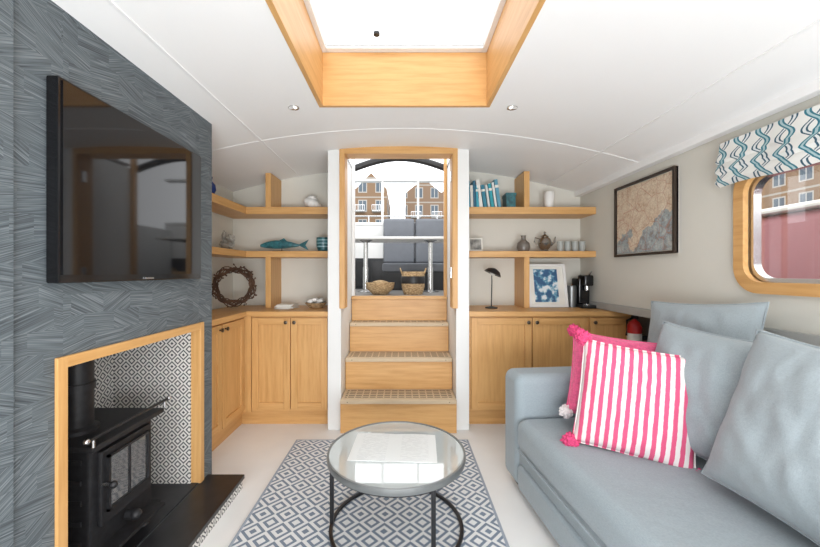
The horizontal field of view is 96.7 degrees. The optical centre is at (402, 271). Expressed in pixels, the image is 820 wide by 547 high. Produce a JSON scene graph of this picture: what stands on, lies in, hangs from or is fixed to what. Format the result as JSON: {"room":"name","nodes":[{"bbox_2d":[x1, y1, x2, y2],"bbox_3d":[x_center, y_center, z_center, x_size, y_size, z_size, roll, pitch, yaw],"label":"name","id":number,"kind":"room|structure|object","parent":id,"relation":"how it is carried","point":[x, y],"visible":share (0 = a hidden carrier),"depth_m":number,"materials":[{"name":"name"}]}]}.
{"room":"ship interior","nodes":[
{"label":"ship interior","id":0,"kind":"room"},
{"bbox_2d":[0,0,211,546],"bbox_3d":[-1.192,0.193,0.325,0.055,2.215,3.850,0,0,0],"label":"wall","id":1,"kind":"structure","parent":0,"point":[37,24],"depth_m":1.20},
{"bbox_2d":[46,75,200,282],"bbox_3d":[-1.153,-0.306,1.625,0.050,0.688,0.850,0,0,0],"label":"television","id":2,"kind":"object","parent":1,"relation":"attached to","point":[123,198],"visible":1,"depth_m":1.42,"materials":[{"name":"metal"}]},
{"bbox_2d":[55,322,203,546],"bbox_3d":[-1.194,0.756,1.686,0.055,0.927,0.908,0,0,0],"label":"fireplace surround","id":3,"kind":"object","parent":1,"relation":"attached to","point":[62,364],"depth_m":1.42,"materials":[{"name":"brown wood"}]},
{"bbox_2d":[212,183,232,309],"bbox_3d":[-1.705,0.200,1.000,0.050,2.200,5.200,0,0,0],"label":"wall","id":4,"kind":"structure","parent":0,"point":[220,223],"depth_m":3.37,"materials":[{"name":"beige paint"}]},
{"bbox_2d":[328,150,351,429],"bbox_3d":[-0.565,0.138,3.330,0.110,2.325,0.660,0,0,0],"label":"wall","id":5,"kind":"structure","parent":0,"point":[339,320],"depth_m":3.00,"materials":[{"name":"white paint"}]},
{"bbox_2d":[355,173,389,221],"bbox_3d":[-7.800,-3.655,40.640,12.400,12.290,10.720,0,0,0],"label":"brick building","id":6,"kind":"structure","parent":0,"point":[367,195],"depth_m":36.00,"materials":[{"name":"brown brick"}]},
{"bbox_2d":[199,424,559,546],"bbox_3d":[0.135,1.325,1.025,3.730,0.050,5.250,0,0,0],"label":"floor","id":7,"kind":"structure","parent":0,"point":[255,451],"depth_m":2.41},
{"bbox_2d":[138,474,244,546],"bbox_3d":[-1.067,1.260,1.520,0.224,0.080,1.360,0,0,0],"label":"hearth","id":8,"kind":"object","parent":7,"relation":"on","point":[193,519],"visible":1,"depth_m":1.85,"materials":[{"name":"stone"}]},
{"bbox_2d":[95,332,197,546],"bbox_3d":[-1.426,0.773,1.685,0.488,0.897,0.840,0,0,0],"label":"fireplace niche","id":9,"kind":"object","parent":8,"relation":"on","point":[144,376],"visible":0.22,"depth_m":2.09,"materials":[{"name":"tile"}]},
{"bbox_2d":[68,360,170,546],"bbox_3d":[-1.353,0.777,1.610,0.393,0.875,0.504,0,0,0],"label":"wood-burning stove","id":10,"kind":"object","parent":9,"relation":"in","point":[109,449],"visible":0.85,"depth_m":1.52,"materials":[{"name":"metal"}]},
{"bbox_2d":[212,305,327,450],"bbox_3d":[-1.141,0.814,2.933,1.038,0.972,1.325,0,0,0],"label":"base cabinet","id":11,"kind":"object","parent":7,"relation":"on","point":[270,365],"visible":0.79,"depth_m":3.05,"materials":[{"name":"brown wood"}]},
{"bbox_2d":[212,264,256,306],"bbox_3d":[-1.473,0.115,3.160,0.390,0.380,0.140,0,0,-29],"label":"twig wreath","id":12,"kind":"object","parent":11,"relation":"on","point":[233,303],"visible":0.98,"depth_m":3.15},
{"bbox_2d":[212,173,327,307],"bbox_3d":[-1.149,-0.286,2.929,1.053,1.227,1.338,0,0,0],"label":"shelf unit","id":13,"kind":"object","parent":11,"relation":"on","point":[272,209],"visible":0.73,"depth_m":3.31,"materials":[{"name":"brown wood"}]},
{"bbox_2d":[212,177,215,193],"bbox_3d":[-1.490,-0.661,2.800,0.100,0.140,0.100,0,0,0],"label":"vase","id":14,"kind":"object","parent":13,"relation":"on","point":[213,184],"visible":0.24,"depth_m":2.79,"materials":[{"name":"blue glass"}]},
{"bbox_2d":[219,230,234,248],"bbox_3d":[-1.533,-0.279,3.191,0.158,0.178,0.105,0,0,24],"label":"carved ornament","id":15,"kind":"object","parent":13,"relation":"on","point":[228,241],"visible":0.96,"depth_m":3.17,"materials":[{"name":"grey stone"}]},
{"bbox_2d":[260,238,307,250],"bbox_3d":[-1.105,-0.254,3.400,0.450,0.125,0.044,0,0,0],"label":"fish sculpture","id":16,"kind":"object","parent":13,"relation":"on","point":[278,244],"visible":0.98,"depth_m":3.39,"materials":[{"name":"teal ceramic"}]},
{"bbox_2d":[303,195,320,206],"bbox_3d":[-0.849,-0.639,3.417,0.157,0.156,0.166,0,0,40],"label":"seashell","id":17,"kind":"object","parent":13,"relation":"on","point":[310,201],"visible":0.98,"depth_m":3.36,"materials":[{"name":"white ceramic"}]},
{"bbox_2d":[316,237,327,250],"bbox_3d":[-0.745,-0.256,3.420,0.135,0.130,0.135,0,0,0],"label":"cup","id":18,"kind":"object","parent":13,"relation":"on","point":[321,242],"visible":0.72,"depth_m":3.37,"materials":[{"name":"teal ceramic"}]},
{"bbox_2d":[274,303,298,308],"bbox_3d":[-1.050,0.307,3.300,0.178,0.039,0.225,0,0,0],"label":"papers","id":19,"kind":"object","parent":11,"relation":"on","point":[281,305],"visible":1,"depth_m":3.21,"materials":[{"name":"white paper"}]},
{"bbox_2d":[305,297,326,307],"bbox_3d":[-0.800,0.279,3.350,0.200,0.097,0.200,0,0,0],"label":"bowl","id":20,"kind":"object","parent":11,"relation":"on","point":[316,302],"visible":1,"depth_m":3.29,"materials":[{"name":"wicker"}]},
{"bbox_2d":[228,440,509,546],"bbox_3d":[-0.160,1.293,1.875,1.320,0.014,1.850,0,0,0],"label":"rug","id":21,"kind":"object","parent":7,"relation":"on","point":[293,510],"visible":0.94,"depth_m":1.93,"materials":[{"name":"fabric"}]},
{"bbox_2d":[327,421,465,546],"bbox_3d":[-0.033,1.092,1.850,0.696,0.388,0.696,0,0,0],"label":"round coffee table","id":22,"kind":"object","parent":21,"relation":"on","point":[378,479],"visible":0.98,"depth_m":1.70,"materials":[{"name":"clear glass"}]},
{"bbox_2d":[347,433,436,462],"bbox_3d":[-0.045,0.899,1.875,0.430,0.004,0.296,0,0,3],"label":"open magazine","id":23,"kind":"object","parent":22,"relation":"on","point":[374,447],"visible":1,"depth_m":1.85,"materials":[{"name":"white paper"}]},
{"bbox_2d":[340,296,456,432],"bbox_3d":[-0.036,0.770,3.307,0.939,1.060,0.786,0,0,0],"label":"staircase","id":24,"kind":"structure","parent":7,"relation":"on","point":[398,363],"depth_m":3.20,"materials":[{"name":"brown wood"}]},
{"bbox_2d":[469,305,630,423],"bbox_3d":[1.246,0.814,3.307,1.397,0.972,0.577,0,0,0],"label":"base cabinet","id":25,"kind":"object","parent":7,"relation":"on","point":[503,338],"visible":0.56,"depth_m":3.06,"materials":[{"name":"brown wood"}]},
{"bbox_2d":[484,268,500,308],"bbox_3d":[0.806,0.144,3.280,0.146,0.365,0.160,0,0,0],"label":"desk lamp","id":26,"kind":"object","parent":25,"relation":"on","point":[492,271],"visible":1,"depth_m":3.25,"materials":[{"name":"black metal"}]},
{"bbox_2d":[469,171,595,307],"bbox_3d":[1.147,-0.294,3.449,1.201,1.242,0.298,0,0,0],"label":"shelf unit","id":27,"kind":"object","parent":25,"relation":"on","point":[522,210],"visible":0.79,"depth_m":3.31,"materials":[{"name":"brown wood"}]},
{"bbox_2d":[469,238,482,250],"bbox_3d":[0.680,-0.255,3.430,0.130,0.128,0.068,0,0,0],"label":"framed photo","id":28,"kind":"object","parent":27,"relation":"on","point":[475,244],"visible":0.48,"depth_m":3.41,"materials":[{"name":"paper"}]},
{"bbox_2d":[469,179,500,206],"bbox_3d":[0.747,-0.723,3.421,0.310,0.260,0.163,0,0,0],"label":"books","id":29,"kind":"object","parent":27,"relation":"on","point":[488,195],"visible":0.7,"depth_m":3.34,"materials":[{"name":"paper"}]},
{"bbox_2d":[502,193,515,206],"bbox_3d":[0.998,-0.661,3.430,0.095,0.140,0.150,0,0,0],"label":"box","id":30,"kind":"object","parent":27,"relation":"on","point":[509,199],"visible":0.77,"depth_m":3.36,"materials":[{"name":"ceramic"}]},
{"bbox_2d":[517,235,529,250],"bbox_3d":[1.130,-0.266,3.420,0.124,0.150,0.124,0,0,0],"label":"bottle","id":31,"kind":"object","parent":27,"relation":"on","point":[523,244],"visible":0.88,"depth_m":3.38,"materials":[{"name":"glass"}]},
{"bbox_2d":[534,232,555,250],"bbox_3d":[1.331,-0.286,3.420,0.170,0.190,0.131,0,0,37],"label":"teapot","id":32,"kind":"object","parent":27,"relation":"on","point":[544,243],"visible":0.93,"depth_m":3.39,"materials":[{"name":"brown ceramic"}]},
{"bbox_2d":[543,191,554,206],"bbox_3d":[1.370,-0.671,3.420,0.100,0.160,0.100,0,0,0],"label":"vase","id":33,"kind":"object","parent":27,"relation":"on","point":[549,196],"visible":0.85,"depth_m":3.38,"materials":[{"name":"ceramic"}]},
{"bbox_2d":[557,241,563,250],"bbox_3d":[1.475,-0.238,3.420,0.060,0.095,0.060,0,0,0],"label":"drinking glass","id":34,"kind":"object","parent":27,"relation":"on","point":[560,244],"visible":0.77,"depth_m":3.40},
{"bbox_2d":[564,241,570,250],"bbox_3d":[1.543,-0.238,3.420,0.060,0.095,0.060,0,0,0],"label":"drinking glass","id":35,"kind":"object","parent":27,"relation":"on","point":[567,244],"visible":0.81,"depth_m":3.40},
{"bbox_2d":[571,241,577,250],"bbox_3d":[1.611,-0.238,3.420,0.060,0.095,0.060,0,0,0],"label":"drinking glass","id":36,"kind":"object","parent":27,"relation":"on","point":[574,244],"visible":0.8,"depth_m":3.40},
{"bbox_2d":[578,241,584,250],"bbox_3d":[1.679,-0.238,3.420,0.060,0.095,0.060,0,0,0],"label":"drinking glass","id":37,"kind":"object","parent":27,"relation":"on","point":[581,243],"visible":0.83,"depth_m":3.40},
{"bbox_2d":[530,264,568,307],"bbox_3d":[1.345,0.127,3.403,0.360,0.405,0.108,0,0,0],"label":"framed print","id":38,"kind":"object","parent":25,"relation":"on","point":[548,285],"visible":0.8,"depth_m":3.40,"materials":[{"name":"paper"}]},
{"bbox_2d":[567,271,595,308],"bbox_3d":[1.633,0.159,3.368,0.195,0.336,0.285,0,0,0],"label":"coffee machine","id":39,"kind":"object","parent":25,"relation":"on","point":[578,292],"visible":0.98,"depth_m":3.35,"materials":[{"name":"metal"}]},
{"bbox_2d":[505,366,819,546],"bbox_3d":[1.222,0.900,1.341,0.998,0.800,2.070,0,0,-6],"label":"sofa","id":40,"kind":"object","parent":7,"relation":"on","point":[585,495],"visible":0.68,"depth_m":1.48,"materials":[{"name":"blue fabric"}]},
{"bbox_2d":[559,323,656,418],"bbox_3d":[1.126,0.564,1.930,0.558,0.545,0.203,0,0,23],"label":"pillow","id":41,"kind":"object","parent":40,"relation":"on","point":[567,410],"visible":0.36,"depth_m":1.96,"materials":[{"name":"pink fabric"}]},
{"bbox_2d":[560,328,700,470],"bbox_3d":[1.086,0.603,1.711,0.629,0.627,0.240,0,0,29],"label":"striped pillow","id":42,"kind":"object","parent":40,"relation":"on","point":[633,402],"visible":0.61,"depth_m":1.66,"materials":[{"name":"pink fabric"}]},
{"bbox_2d":[655,321,752,459],"bbox_3d":[1.337,0.534,1.599,0.221,0.566,0.586,19,-2,-16],"label":"sofa cushion","id":43,"kind":"object","parent":40,"relation":"on","point":[714,363],"depth_m":1.53,"materials":[{"name":"grey fabric"}]},
{"bbox_2d":[647,301,769,342],"bbox_3d":[1.531,0.400,1.900,0.196,0.507,0.586,14,-7,-14],"label":"sofa cushion","id":44,"kind":"object","parent":40,"relation":"on","point":[741,320],"depth_m":1.80,"materials":[{"name":"grey fabric"}]},
{"bbox_2d":[701,329,819,545],"bbox_3d":[1.302,0.526,1.120,0.238,0.606,0.606,19,2,-6],"label":"sofa cushion","id":45,"kind":"object","parent":40,"relation":"on","point":[765,450],"depth_m":1.18,"materials":[{"name":"grey fabric"}]},
{"bbox_2d":[355,289,443,295],"bbox_3d":[-0.050,0.273,4.560,2.500,0.055,1.680,0,0,0],"label":"floor","id":46,"kind":"structure","parent":0,"point":[392,292],"depth_m":3.97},
{"bbox_2d":[366,280,394,294],"bbox_3d":[-0.250,0.166,3.980,0.320,0.158,0.320,0,0,0],"label":"wicker bowl","id":47,"kind":"object","parent":46,"relation":"on","point":[379,287],"visible":1,"depth_m":3.87,"materials":[{"name":"wicker"}]},
{"bbox_2d":[349,160,443,288],"bbox_3d":[-0.050,-0.703,5.353,2.500,1.895,0.135,0,0,0],"label":"bulkhead","id":48,"kind":"object","parent":46,"relation":"on","point":[375,250],"visible":0.11,"depth_m":5.30,"materials":[{"name":"white paint"},{"name":"clear glass"}]},
{"bbox_2d":[355,236,443,292],"bbox_3d":[-0.010,-0.083,4.475,1.220,0.655,0.550,0,0,0],"label":"pedestal table","id":49,"kind":"object","parent":46,"relation":"on","point":[365,240],"visible":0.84,"depth_m":4.37,"materials":[{"name":"white paint"}]},
{"bbox_2d":[382,219,443,289],"bbox_3d":[0.170,-0.258,5.065,0.900,1.005,0.430,0,0,0],"label":"upholstered bench","id":50,"kind":"object","parent":46,"relation":"on","point":[396,256],"visible":0.74,"depth_m":5.16,"materials":[{"name":"grey fabric"}]},
{"bbox_2d":[400,268,426,294],"bbox_3d":[0.110,0.100,3.980,0.264,0.290,0.264,0,0,45],"label":"woven basket","id":51,"kind":"object","parent":46,"relation":"on","point":[413,283],"visible":1,"depth_m":3.88,"materials":[{"name":"wicker"}]},
{"bbox_2d":[233,171,579,304],"bbox_3d":[0.135,0.130,3.625,3.730,2.340,0.050,0,0,0],"label":"wall","id":52,"kind":"structure","parent":0,"point":[302,279],"depth_m":3.60,"materials":[{"name":"beige paint"}]},
{"bbox_2d":[339,146,457,308],"bbox_3d":[-0.036,-0.425,3.322,0.971,1.450,0.676,0,0,0],"label":"door frame","id":53,"kind":"structure","parent":52,"relation":"in","point":[386,152],"depth_m":2.98,"materials":[{"name":"brown wood"}]},
{"bbox_2d":[351,159,447,171],"bbox_3d":[-0.030,-1.106,3.740,1.083,0.192,0.068,0,0,0],"label":"arch","id":54,"kind":"object","parent":52,"relation":"attached to","point":[371,162],"visible":0.52,"depth_m":3.71,"materials":[{"name":"black metal"}]},
{"bbox_2d":[52,0,819,191],"bbox_3d":[0.035,-0.925,1.025,3.430,0.310,5.250,0,0,0],"label":"ceiling","id":55,"kind":"structure","parent":0,"point":[588,74],"depth_m":1.77,"materials":[{"name":"paint"}]},
{"bbox_2d":[106,0,299,176],"bbox_3d":[-1.020,-0.942,1.000,0.016,0.008,5.200,0,0,0],"label":"trim","id":56,"kind":"structure","parent":55,"relation":"attached to","point":[110,2],"depth_m":1.68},
{"bbox_2d":[288,105,298,110],"bbox_3d":[-0.660,-0.996,2.200,0.068,0.014,0.068,0,0,0],"label":"recessed light","id":57,"kind":"object","parent":55,"relation":"in","point":[296,107],"depth_m":2.20,"materials":[{"name":"silver metal"}]},
{"bbox_2d":[265,0,545,106],"bbox_3d":[0.009,-1.164,1.350,1.038,0.322,1.746,0,0,0],"label":"lining","id":58,"kind":"object","parent":55,"relation":"attached to","point":[334,79],"visible":1,"depth_m":2.20,"materials":[{"name":"brown wood"}]},
{"bbox_2d":[303,0,505,51],"bbox_3d":[0.009,-1.348,1.350,1.052,0.044,1.760,0,0,0],"label":"skylight window","id":59,"kind":"structure","parent":58,"relation":"attached to","point":[326,46],"depth_m":2.16,"materials":[{"name":"white paint"}]},
{"bbox_2d":[212,128,638,162],"bbox_3d":[0.035,-0.902,2.620,3.390,0.259,0.028,0,0,0],"label":"trim","id":60,"kind":"structure","parent":55,"relation":"attached to","point":[378,128],"depth_m":2.62,"materials":[{"name":"white wood"}]},
{"bbox_2d":[507,105,516,110],"bbox_3d":[0.660,-0.996,2.200,0.068,0.014,0.068,0,0,0],"label":"recessed light","id":61,"kind":"object","parent":55,"relation":"in","point":[509,107],"depth_m":2.20,"materials":[{"name":"silver metal"}]},
{"bbox_2d":[547,18,819,184],"bbox_3d":[1.420,-0.859,1.000,0.016,0.008,5.200,0,0,0],"label":"trim","id":62,"kind":"structure","parent":55,"relation":"attached to","point":[817,21],"depth_m":1.65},
{"bbox_2d":[447,149,468,429],"bbox_3d":[0.491,0.138,3.330,0.108,2.325,0.660,0,0,0],"label":"wall","id":63,"kind":"structure","parent":0,"point":[458,319],"depth_m":3.00,"materials":[{"name":"white paint"}]},
{"bbox_2d":[636,317,650,341],"bbox_3d":[1.975,0.807,1.000,0.050,0.985,5.200,0,0,0],"label":"wall","id":64,"kind":"structure","parent":0,"point":[645,322],"depth_m":2.93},
{"bbox_2d":[625,315,646,341],"bbox_3d":[1.876,0.497,2.930,0.138,0.325,0.126,0,0,-41],"label":"fire extinguisher","id":65,"kind":"object","parent":64,"relation":"attached to","point":[634,328],"visible":0.72,"depth_m":2.90,"materials":[{"name":"red metal"}]},
{"bbox_2d":[580,95,819,334],"bbox_3d":[1.875,-0.253,1.000,0.250,1.135,5.200,0,0,0],"label":"wall","id":66,"kind":"structure","parent":0,"point":[701,272],"depth_m":2.21,"materials":[{"name":"beige paint"}]},
{"bbox_2d":[614,166,678,256],"bbox_3d":[1.733,-0.398,2.640,0.030,0.555,0.660,0,0,0],"label":"framed map","id":67,"kind":"object","parent":66,"relation":"attached to","point":[646,209],"visible":1,"depth_m":2.57,"materials":[{"name":"paper"}]},
{"bbox_2d":[575,78,819,196],"bbox_3d":[1.720,-0.770,1.000,0.060,0.060,5.200,0,0,0],"label":"trim","id":68,"kind":"structure","parent":66,"relation":"attached to","point":[810,90],"depth_m":1.94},
{"bbox_2d":[589,300,819,346],"bbox_3d":[1.736,0.295,1.000,0.023,0.060,5.200,0,0,0],"label":"trim","id":69,"kind":"structure","parent":66,"relation":"attached to","point":[812,339],"depth_m":2.55,"materials":[{"name":"grey paint"}]},
{"bbox_2d":[714,104,819,187],"bbox_3d":[1.707,-0.566,1.442,0.076,0.239,1.025,0,0,0],"label":"blind","id":70,"kind":"object","parent":66,"relation":"attached to","point":[792,142],"visible":1,"depth_m":1.66,"materials":[{"name":"fabric"}]},
{"bbox_2d":[733,162,819,296],"bbox_3d":[1.762,-0.217,1.407,0.075,0.645,0.995,0,0,0],"label":"window","id":71,"kind":"structure","parent":66,"relation":"in","point":[748,271],"depth_m":1.83,"materials":[{"name":"brown wood"}]},
{"bbox_2d":[761,164,819,209],"bbox_3d":[30.000,-3.605,18.640,8.000,12.190,30.720,0,0,0],"label":"brick building","id":72,"kind":"structure","parent":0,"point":[802,185],"depth_m":24.33,"materials":[{"name":"brown brick"}]},
{"label":"outside","id":73,"kind":"structure","parent":0,"visible":0},
{"bbox_2d":[355,216,443,221],"bbox_3d":[0.000,-0.346,6.400,2.600,1.291,0.024,0,0,0],"label":"deck railing","id":74,"kind":"object","parent":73,"point":[355,216],"visible":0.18,"depth_m":6.39,"materials":[{"name":"metal"}]},
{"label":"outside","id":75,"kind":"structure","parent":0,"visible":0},
{"bbox_3d":[10.000,2.550,15.000,140.000,0.100,150.000,0,0,0],"label":"harbour water","id":76,"kind":"object","parent":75,"visible":0},
{"bbox_2d":[405,178,443,220],"bbox_3d":[8.150,-3.905,44.640,15.700,12.790,10.720,0,0,0],"label":"brick building","id":77,"kind":"structure","parent":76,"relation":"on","point":[431,200],"depth_m":40.00,"materials":[{"name":"brown brick"}]},
{"bbox_2d":[761,199,819,278],"bbox_3d":[4.200,0.915,4.000,2.200,2.970,10.000,0,0,0],"label":"boat","id":78,"kind":"object","parent":76,"relation":"on","point":[790,234],"visible":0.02,"depth_m":3.10,"materials":[{"name":"paint"}]}
]}

